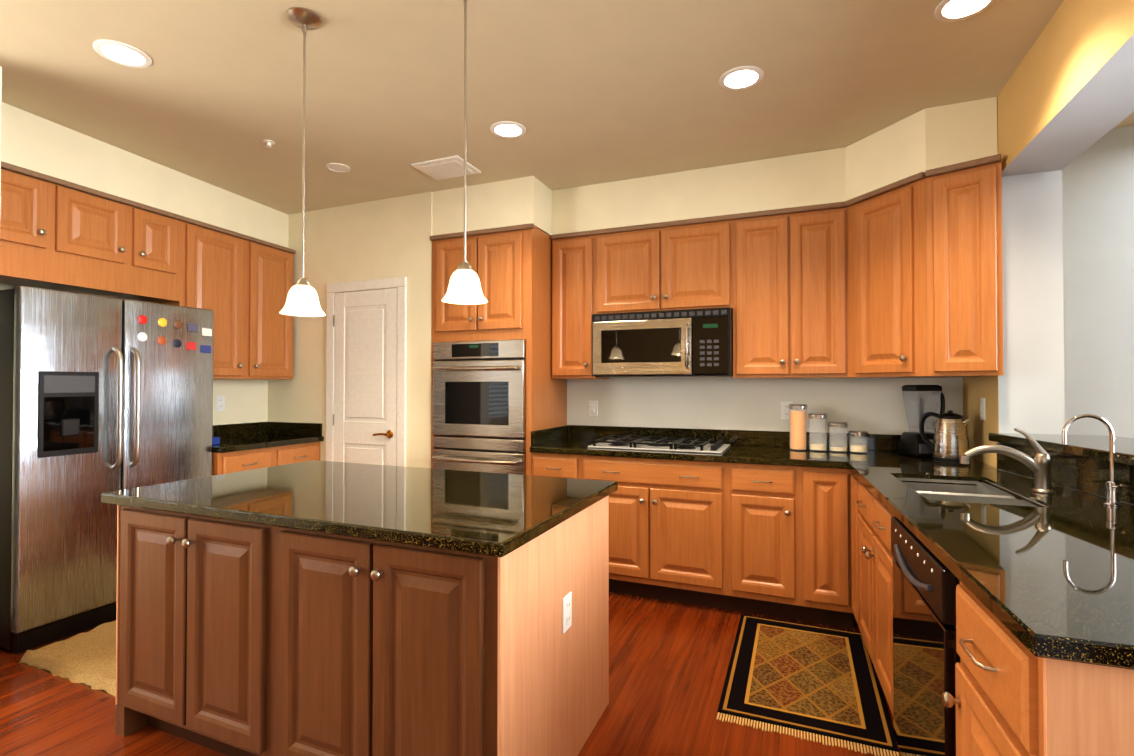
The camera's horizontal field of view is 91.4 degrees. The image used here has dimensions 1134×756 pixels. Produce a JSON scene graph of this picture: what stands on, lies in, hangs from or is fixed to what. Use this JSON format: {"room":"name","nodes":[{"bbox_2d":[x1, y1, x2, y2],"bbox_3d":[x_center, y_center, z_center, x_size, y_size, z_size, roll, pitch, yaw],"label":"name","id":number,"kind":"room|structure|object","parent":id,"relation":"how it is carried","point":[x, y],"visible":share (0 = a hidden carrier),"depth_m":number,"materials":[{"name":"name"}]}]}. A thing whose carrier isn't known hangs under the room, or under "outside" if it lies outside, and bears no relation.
{"room":"kitchen","nodes":[
{"label":"kitchen","id":0,"kind":"room"},
{"bbox_2d":[0,66,1,190],"bbox_3d":[-2.912,-0.008,2.490,0.880,2.720,0.200,0,-1,23],"label":"wall","id":1,"kind":"structure","parent":0,"point":[0,118],"depth_m":2.43,"materials":[{"name":"beige paint"}]},
{"bbox_2d":[0,161,147,297],"bbox_3d":[-2.843,-0.777,2.992,0.404,0.550,0.759,0,-1,23],"label":"upper cabinet","id":2,"kind":"object","parent":1,"relation":"attached to","point":[60,234],"depth_m":2.98,"materials":[{"name":"brown wood"}]},
{"bbox_2d":[0,283,267,424],"bbox_3d":[-3.839,-0.018,1.565,0.120,2.720,7.900,0,-1,23],"label":"wall","id":3,"kind":"structure","parent":0,"point":[246,400],"depth_m":4.40,"materials":[{"name":"beige paint"}]},
{"bbox_2d":[216,396,224,410],"bbox_3d":[-2.652,0.196,4.240,0.009,0.118,0.072,0,-1,23],"label":"electrical outlet","id":4,"kind":"object","parent":3,"relation":"attached to","point":[220,403],"visible":1,"depth_m":4.24,"materials":[{"name":"white plastic"}]},
{"bbox_2d":[172,219,295,378],"bbox_3d":[-2.493,-0.517,4.070,0.393,1.045,0.971,0,-1,23],"label":"upper cabinet","id":5,"kind":"object","parent":3,"relation":"attached to","point":[246,281],"depth_m":4.04,"materials":[{"name":"brown wood"}]},
{"bbox_2d":[213,421,267,436],"bbox_3d":[-2.649,0.408,4.224,0.020,0.100,0.842,0,-1,23],"label":"backsplash","id":6,"kind":"structure","parent":3,"relation":"attached to","point":[244,429],"depth_m":4.36,"materials":[{"name":"black stone"}]},
{"bbox_2d":[116,206,191,304],"bbox_3d":[-2.649,-0.771,3.482,0.385,0.550,0.294,0,-1,23],"label":"upper cabinet","id":7,"kind":"object","parent":0,"relation":"attached to","point":[167,235],"depth_m":3.49,"materials":[{"name":"brown wood"}]},
{"bbox_2d":[268,176,551,467],"bbox_3d":[-1.246,0.015,4.433,2.458,2.720,0.610,0,-1,23],"label":"wall","id":8,"kind":"structure","parent":0,"point":[381,239],"depth_m":4.12,"materials":[{"name":"beige paint"}]},
{"bbox_2d":[268,422,323,436],"bbox_3d":[-2.211,0.411,4.486,0.587,0.100,0.020,0,-1,23],"label":"backsplash","id":9,"kind":"structure","parent":8,"relation":"attached to","point":[305,429],"depth_m":4.46,"materials":[{"name":"black stone"}]},
{"bbox_2d":[326,277,406,466],"bbox_3d":[-1.544,0.315,4.183,0.766,2.115,0.068,0,-1,23],"label":"pantry door","id":10,"kind":"structure","parent":8,"relation":"in","point":[366,357],"depth_m":4.20,"materials":[{"name":"white wood"}]},
{"bbox_2d":[531,425,569,444],"bbox_3d":[-0.111,0.404,3.942,0.020,0.099,0.627,0,-1,23],"label":"backsplash","id":11,"kind":"structure","parent":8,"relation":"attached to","point":[538,437],"depth_m":3.89,"materials":[{"name":"black stone"}]},
{"bbox_2d":[570,425,900,448],"bbox_3d":[1.176,0.402,3.735,2.502,0.099,0.020,0,-1,23],"label":"backsplash","id":12,"kind":"structure","parent":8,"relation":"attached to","point":[732,437],"depth_m":3.74,"materials":[{"name":"black stone"}]},
{"bbox_2d":[0,592,901,755],"bbox_3d":[0.063,1.366,1.059,11.200,0.060,10.000,0,-1,23],"label":"floor","id":13,"kind":"structure","parent":0,"point":[669,661],"depth_m":2.27,"materials":[{"name":"brown wood"}]},
{"bbox_2d":[17,620,115,696],"bbox_3d":[-2.077,1.334,2.943,0.818,0.048,0.990,0,-1,23],"label":"shag rug","id":14,"kind":"object","parent":13,"relation":"on","point":[88,658],"visible":0.19,"depth_m":2.61,"materials":[{"name":"beige carpet"}]},
{"bbox_2d":[0,286,213,654],"bbox_3d":[-2.714,0.456,3.247,0.619,1.810,0.980,0,-1,23],"label":"refrigerator","id":15,"kind":"object","parent":13,"relation":"on","point":[99,395],"visible":0.92,"depth_m":2.94,"materials":[{"name":"silver metal"}]},
{"bbox_2d":[212,441,319,475],"bbox_3d":[-2.379,0.933,4.104,0.607,0.877,0.842,0,-1,23],"label":"base cabinet","id":16,"kind":"object","parent":13,"relation":"on","point":[222,463],"depth_m":3.89,"materials":[{"name":"brown wood"}]},
{"bbox_2d":[213,433,323,452],"bbox_3d":[-2.369,0.475,4.106,0.627,0.038,0.842,0,-1,23],"label":"countertop","id":17,"kind":"structure","parent":16,"relation":"on","point":[258,440],"depth_m":4.04,"materials":[{"name":"black stone"}]},
{"bbox_2d":[213,437,219,444],"bbox_3d":[-2.437,0.426,3.754,0.120,0.048,0.090,0,-1,23],"label":"box","id":18,"kind":"object","parent":17,"relation":"on","point":[216,440],"visible":0.29,"depth_m":3.75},
{"bbox_2d":[101,500,608,755],"bbox_3d":[-0.776,0.910,2.178,1.675,0.878,0.960,0,-1,23],"label":"kitchen island","id":19,"kind":"object","parent":13,"relation":"on","point":[317,608],"depth_m":1.74,"materials":[{"name":"brown wood"}]},
{"bbox_2d":[101,460,617,559],"bbox_3d":[-0.770,0.453,2.208,1.725,0.038,0.990,0,-1,23],"label":"island countertop","id":20,"kind":"structure","parent":19,"relation":"on","point":[490,512],"depth_m":1.97,"materials":[{"name":"black stone"}]},
{"bbox_2d":[429,223,566,475],"bbox_3d":[-0.500,0.176,4.063,0.825,2.390,0.708,0,-1,23],"label":"tall cabinet","id":21,"kind":"object","parent":13,"relation":"on","point":[498,394],"visible":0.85,"depth_m":3.80,"materials":[{"name":"brown wood"}]},
{"bbox_2d":[532,453,581,478],"bbox_3d":[0.041,0.930,3.873,0.348,0.877,0.627,0,-1,23],"label":"base cabinet","id":22,"kind":"object","parent":13,"relation":"on","point":[561,465],"depth_m":3.58,"materials":[{"name":"brown wood"}]},
{"bbox_2d":[582,457,729,609],"bbox_3d":[0.618,0.927,3.632,0.903,0.877,0.627,0,-1,23],"label":"base cabinet","id":23,"kind":"object","parent":13,"relation":"on","point":[669,521],"depth_m":3.31,"materials":[{"name":"brown wood"}]},
{"bbox_2d":[530,437,998,469],"bbox_3d":[1.043,0.467,3.449,2.528,0.038,0.647,0,-1,23],"label":"countertop","id":24,"kind":"structure","parent":23,"relation":"on","point":[576,446],"depth_m":3.23,"materials":[{"name":"black stone"}]},
{"bbox_2d":[588,435,729,453],"bbox_3d":[0.608,0.427,3.625,0.840,0.044,0.465,0,-1,23],"label":"cooktop","id":25,"kind":"object","parent":24,"relation":"in","point":[696,445],"visible":1,"depth_m":3.54,"materials":[{"name":"metal"}]},
{"bbox_2d":[788,404,807,450],"bbox_3d":[1.441,0.306,3.455,0.110,0.283,0.110,0,-1,23],"label":"canister","id":26,"kind":"object","parent":24,"relation":"on","point":[798,429],"visible":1,"depth_m":3.42,"materials":[{"name":"clear glass"}]},
{"bbox_2d":[808,413,827,450],"bbox_3d":[1.546,0.333,3.411,0.110,0.228,0.110,0,-1,23],"label":"canister","id":27,"kind":"object","parent":24,"relation":"on","point":[821,446],"visible":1,"depth_m":3.38,"materials":[{"name":"clear glass"}]},
{"bbox_2d":[828,422,847,451],"bbox_3d":[1.649,0.357,3.368,0.110,0.178,0.110,0,-1,23],"label":"canister","id":28,"kind":"object","parent":24,"relation":"on","point":[832,425],"visible":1,"depth_m":3.33,"materials":[{"name":"clear glass"}]},
{"bbox_2d":[848,430,868,452],"bbox_3d":[1.749,0.382,3.320,0.110,0.128,0.110,0,-1,23],"label":"canister","id":29,"kind":"object","parent":24,"relation":"on","point":[856,448],"visible":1,"depth_m":3.29,"materials":[{"name":"clear glass"}]},
{"bbox_2d":[898,385,944,456],"bbox_3d":[2.038,0.241,3.172,0.235,0.405,0.236,0,-1,23],"label":"blender","id":30,"kind":"object","parent":24,"relation":"on","point":[912,443],"visible":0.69,"depth_m":3.14,"materials":[{"name":"black plastic"}]},
{"bbox_2d":[919,410,970,462],"bbox_3d":[2.023,0.306,2.963,0.216,0.270,0.170,0,-1,23],"label":"kettle","id":31,"kind":"object","parent":24,"relation":"on","point":[949,444],"visible":0.98,"depth_m":2.90,"materials":[{"name":"silver metal"}]},
{"bbox_2d":[730,465,801,620],"bbox_3d":[1.211,0.924,3.385,0.382,0.877,0.627,0,-1,23],"label":"base cabinet","id":32,"kind":"object","parent":13,"relation":"on","point":[753,521],"depth_m":3.10,"materials":[{"name":"brown wood"}]},
{"bbox_2d":[717,614,898,755],"bbox_3d":[1.085,1.349,2.555,0.635,0.009,1.072,0,-1,23],"label":"oriental rug","id":33,"kind":"object","parent":13,"relation":"on","point":[817,680],"visible":1,"depth_m":2.42,"materials":[{"name":"fabric"}]},
{"bbox_2d":[802,469,852,628],"bbox_3d":[1.511,0.923,3.260,0.268,0.877,0.627,0,-1,23],"label":"base cabinet","id":34,"kind":"object","parent":13,"relation":"on","point":[826,493],"depth_m":2.98,"materials":[{"name":"brown wood"}]},
{"bbox_2d":[849,470,851,581],"bbox_3d":[1.749,0.917,2.638,0.684,0.876,0.341,0,-1,23],"label":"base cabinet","id":35,"kind":"object","parent":13,"relation":"on","point":[849,470],"depth_m":2.88,"materials":[{"name":"brown wood"}]},
{"bbox_2d":[851,475,893,716],"bbox_3d":[1.624,0.911,2.150,0.839,0.876,0.816,0,-1,23],"label":"base cabinet","id":36,"kind":"object","parent":13,"relation":"on","point":[872,572],"depth_m":2.28,"materials":[{"name":"brown wood"}]},
{"bbox_2d":[942,610,1133,755],"bbox_3d":[1.297,0.897,0.970,0.959,0.876,0.493,0,-1,23],"label":"base cabinet","id":37,"kind":"object","parent":13,"relation":"on","point":[1005,706],"depth_m":0.96,"materials":[{"name":"brown wood"}]},
{"bbox_2d":[891,517,959,755],"bbox_3d":[1.301,0.905,1.531,0.639,0.873,0.629,0,-1,23],"label":"dishwasher","id":38,"kind":"object","parent":37,"relation":"in","point":[926,656],"visible":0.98,"depth_m":1.55,"materials":[{"name":"black plastic"}]},
{"bbox_2d":[848,462,1133,673],"bbox_3d":[1.561,0.447,1.726,1.066,0.038,2.130,0,-1,23],"label":"countertop","id":39,"kind":"structure","parent":37,"relation":"on","point":[1053,580],"depth_m":1.29,"materials":[{"name":"black stone"}]},
{"bbox_2d":[900,474,1039,505],"bbox_3d":[1.557,0.546,2.194,0.423,0.201,0.674,0,-1,23],"label":"sink","id":40,"kind":"object","parent":39,"relation":"in","point":[962,489],"depth_m":2.42,"materials":[{"name":"silver metal"}]},
{"bbox_2d":[960,428,1053,492],"bbox_3d":[1.697,0.312,2.145,0.298,0.239,0.066,0,-1,23],"label":"faucet","id":41,"kind":"object","parent":39,"relation":"on","point":[1039,464],"visible":1,"depth_m":2.10,"materials":[{"name":"silver metal"}]},
{"bbox_2d":[1062,414,1126,505],"bbox_3d":[1.786,0.276,1.878,0.160,0.306,0.086,0,-1,23],"label":"tap","id":42,"kind":"object","parent":39,"relation":"on","point":[1113,487],"visible":1,"depth_m":1.87,"materials":[{"name":"silver metal"}]},
{"bbox_2d":[989,433,1133,504],"bbox_3d":[2.058,0.795,1.541,0.470,1.088,2.225,0,-1,11],"label":"breakfast bar","id":43,"kind":"object","parent":13,"relation":"on","point":[1081,463],"visible":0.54,"depth_m":2.16,"materials":[{"name":"stone"}]},
{"bbox_2d":[0,0,1133,214],"bbox_3d":[0.063,-1.424,1.092,11.200,0.080,10.000,0,-1,23],"label":"ceiling","id":44,"kind":"structure","parent":0,"point":[586,92],"depth_m":2.55,"materials":[{"name":"beige paint"}]},
{"bbox_2d":[93,39,151,67],"bbox_3d":[-1.876,-1.365,2.340,0.196,0.008,0.196,0,-1,23],"label":"recessed light","id":45,"kind":"object","parent":44,"relation":"in","point":[121,53],"visible":1,"depth_m":2.33,"materials":[{"name":"white"}]},
{"bbox_2d":[1,102,288,247],"bbox_3d":[-2.661,-1.200,3.607,0.487,0.304,2.024,0,-1,23],"label":"soffit","id":46,"kind":"structure","parent":44,"relation":"attached to","point":[32,142],"depth_m":3.29,"materials":[{"name":"beige paint"}]},
{"bbox_2d":[280,7,324,316],"bbox_3d":[-0.999,-0.807,2.102,0.158,1.130,0.158,0,-1,23],"label":"pendant light","id":47,"kind":"object","parent":44,"relation":"hanging from","point":[302,299],"visible":1,"depth_m":2.09,"materials":[{"name":"white glass"}]},
{"bbox_2d":[263,140,480,179],"bbox_3d":[-1.170,-1.343,3.485,1.249,0.026,0.424,0,-1,-11],"label":"fittings","id":48,"kind":"object","parent":44,"relation":"attached to","point":[445,168],"visible":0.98,"depth_m":3.54,"materials":[{"name":"white plastic"}]},
{"bbox_2d":[442,0,487,303],"bbox_3d":[-0.354,-0.820,1.925,0.158,1.108,0.158,0,-1,23],"label":"pendant light","id":49,"kind":"object","parent":44,"relation":"hanging from","point":[464,287],"visible":1,"depth_m":1.91,"materials":[{"name":"white glass"}]},
{"bbox_2d":[490,121,525,137],"bbox_3d":[-0.322,-1.357,3.034,0.196,0.008,0.196,0,-1,23],"label":"recessed light","id":50,"kind":"object","parent":44,"relation":"in","point":[507,129],"visible":1,"depth_m":3.02,"materials":[{"name":"white"}]},
{"bbox_2d":[719,66,763,89],"bbox_3d":[0.794,-1.363,2.524,0.196,0.008,0.196,0,-1,23],"label":"recessed light","id":51,"kind":"object","parent":44,"relation":"in","point":[741,77],"visible":1,"depth_m":2.51,"materials":[{"name":"white"}]},
{"bbox_2d":[552,97,997,234],"bbox_3d":[1.045,-1.191,3.466,2.521,0.324,0.652,0,-1,23],"label":"soffit","id":52,"kind":"structure","parent":44,"relation":"attached to","point":[924,140],"depth_m":3.36,"materials":[{"name":"beige paint"}]},
{"bbox_2d":[934,0,996,21],"bbox_3d":[1.464,-1.369,2.029,0.196,0.008,0.196,0,-1,23],"label":"recessed light","id":53,"kind":"object","parent":44,"relation":"in","point":[951,10],"visible":1,"depth_m":2.05,"materials":[{"name":"white"}]},
{"bbox_2d":[567,125,1133,437],"bbox_3d":[2.010,0.004,3.470,9.450,2.720,0.120,0,-1,23],"label":"wall","id":54,"kind":"structure","parent":0,"point":[1098,226],"depth_m":3.08,"materials":[{"name":"white paint"}]},
{"bbox_2d":[551,230,608,378],"bbox_3d":[0.098,-0.507,4.034,0.329,1.025,0.317,0,-1,23],"label":"upper cabinet","id":55,"kind":"object","parent":54,"relation":"attached to","point":[573,254],"depth_m":3.89,"materials":[{"name":"brown wood"}]},
{"bbox_2d":[589,401,597,416],"bbox_3d":[0.195,0.230,4.153,0.072,0.118,0.012,0,-1,23],"label":"light switch","id":56,"kind":"object","parent":54,"relation":"attached to","point":[593,408],"visible":1,"depth_m":4.15,"materials":[{"name":"white plastic"}]},
{"bbox_2d":[595,214,734,313],"bbox_3d":[0.674,-0.730,3.796,0.920,0.586,0.317,0,-1,23],"label":"upper cabinet","id":57,"kind":"object","parent":54,"relation":"attached to","point":[688,263],"depth_m":3.63,"materials":[{"name":"brown wood"}]},
{"bbox_2d":[592,307,732,376],"bbox_3d":[0.644,-0.222,3.718,0.910,0.423,0.440,0,-1,23],"label":"microwave","id":58,"kind":"object","parent":57,"relation":"attached to","point":[686,343],"visible":0.98,"depth_m":3.55,"materials":[{"name":"silver metal"}]},
{"bbox_2d":[781,402,792,419],"bbox_3d":[1.443,0.214,3.634,0.072,0.118,0.009,0,-1,23],"label":"electrical outlet","id":59,"kind":"object","parent":54,"relation":"attached to","point":[785,414],"visible":0.67,"depth_m":3.63,"materials":[{"name":"white plastic"}]},
{"bbox_2d":[733,202,846,377],"bbox_3d":[1.396,-0.514,3.493,0.645,1.025,0.317,0,-1,23],"label":"upper cabinet","id":60,"kind":"object","parent":54,"relation":"attached to","point":[790,312],"depth_m":3.34,"materials":[{"name":"brown wood"}]},
{"bbox_2d":[843,172,922,377],"bbox_3d":[1.780,-0.518,3.146,0.330,1.025,0.662,0,-1,23],"label":"upper cabinet","id":61,"kind":"object","parent":54,"relation":"attached to","point":[902,278],"depth_m":2.98,"materials":[{"name":"brown wood"}]},
{"bbox_2d":[910,400,918,419],"bbox_3d":[2.119,0.193,3.353,0.072,0.118,0.009,0,-1,23],"label":"electrical outlet","id":62,"kind":"object","parent":54,"relation":"attached to","point":[913,402],"depth_m":3.35,"materials":[{"name":"white plastic"}]},
{"bbox_2d":[963,0,1133,470],"bbox_3d":[0.935,-0.042,-0.426,0.255,2.720,7.900,0,-1,23],"label":"wall","id":63,"kind":"structure","parent":0,"point":[1065,97],"depth_m":2.61,"materials":[{"name":"white paint"}]},
{"bbox_2d":[923,154,1002,377],"bbox_3d":[2.039,-0.519,2.975,0.280,1.024,0.777,0,-1,23],"label":"upper cabinet","id":64,"kind":"object","parent":63,"relation":"attached to","point":[963,272],"depth_m":2.66,"materials":[{"name":"brown wood"}]},
{"bbox_2d":[980,398,985,419],"bbox_3d":[2.182,0.162,2.907,0.009,0.118,0.072,0,-1,23],"label":"electrical outlet","id":65,"kind":"object","parent":63,"relation":"attached to","point":[982,408],"visible":1,"depth_m":2.89,"materials":[{"name":"white plastic"}]}
]}

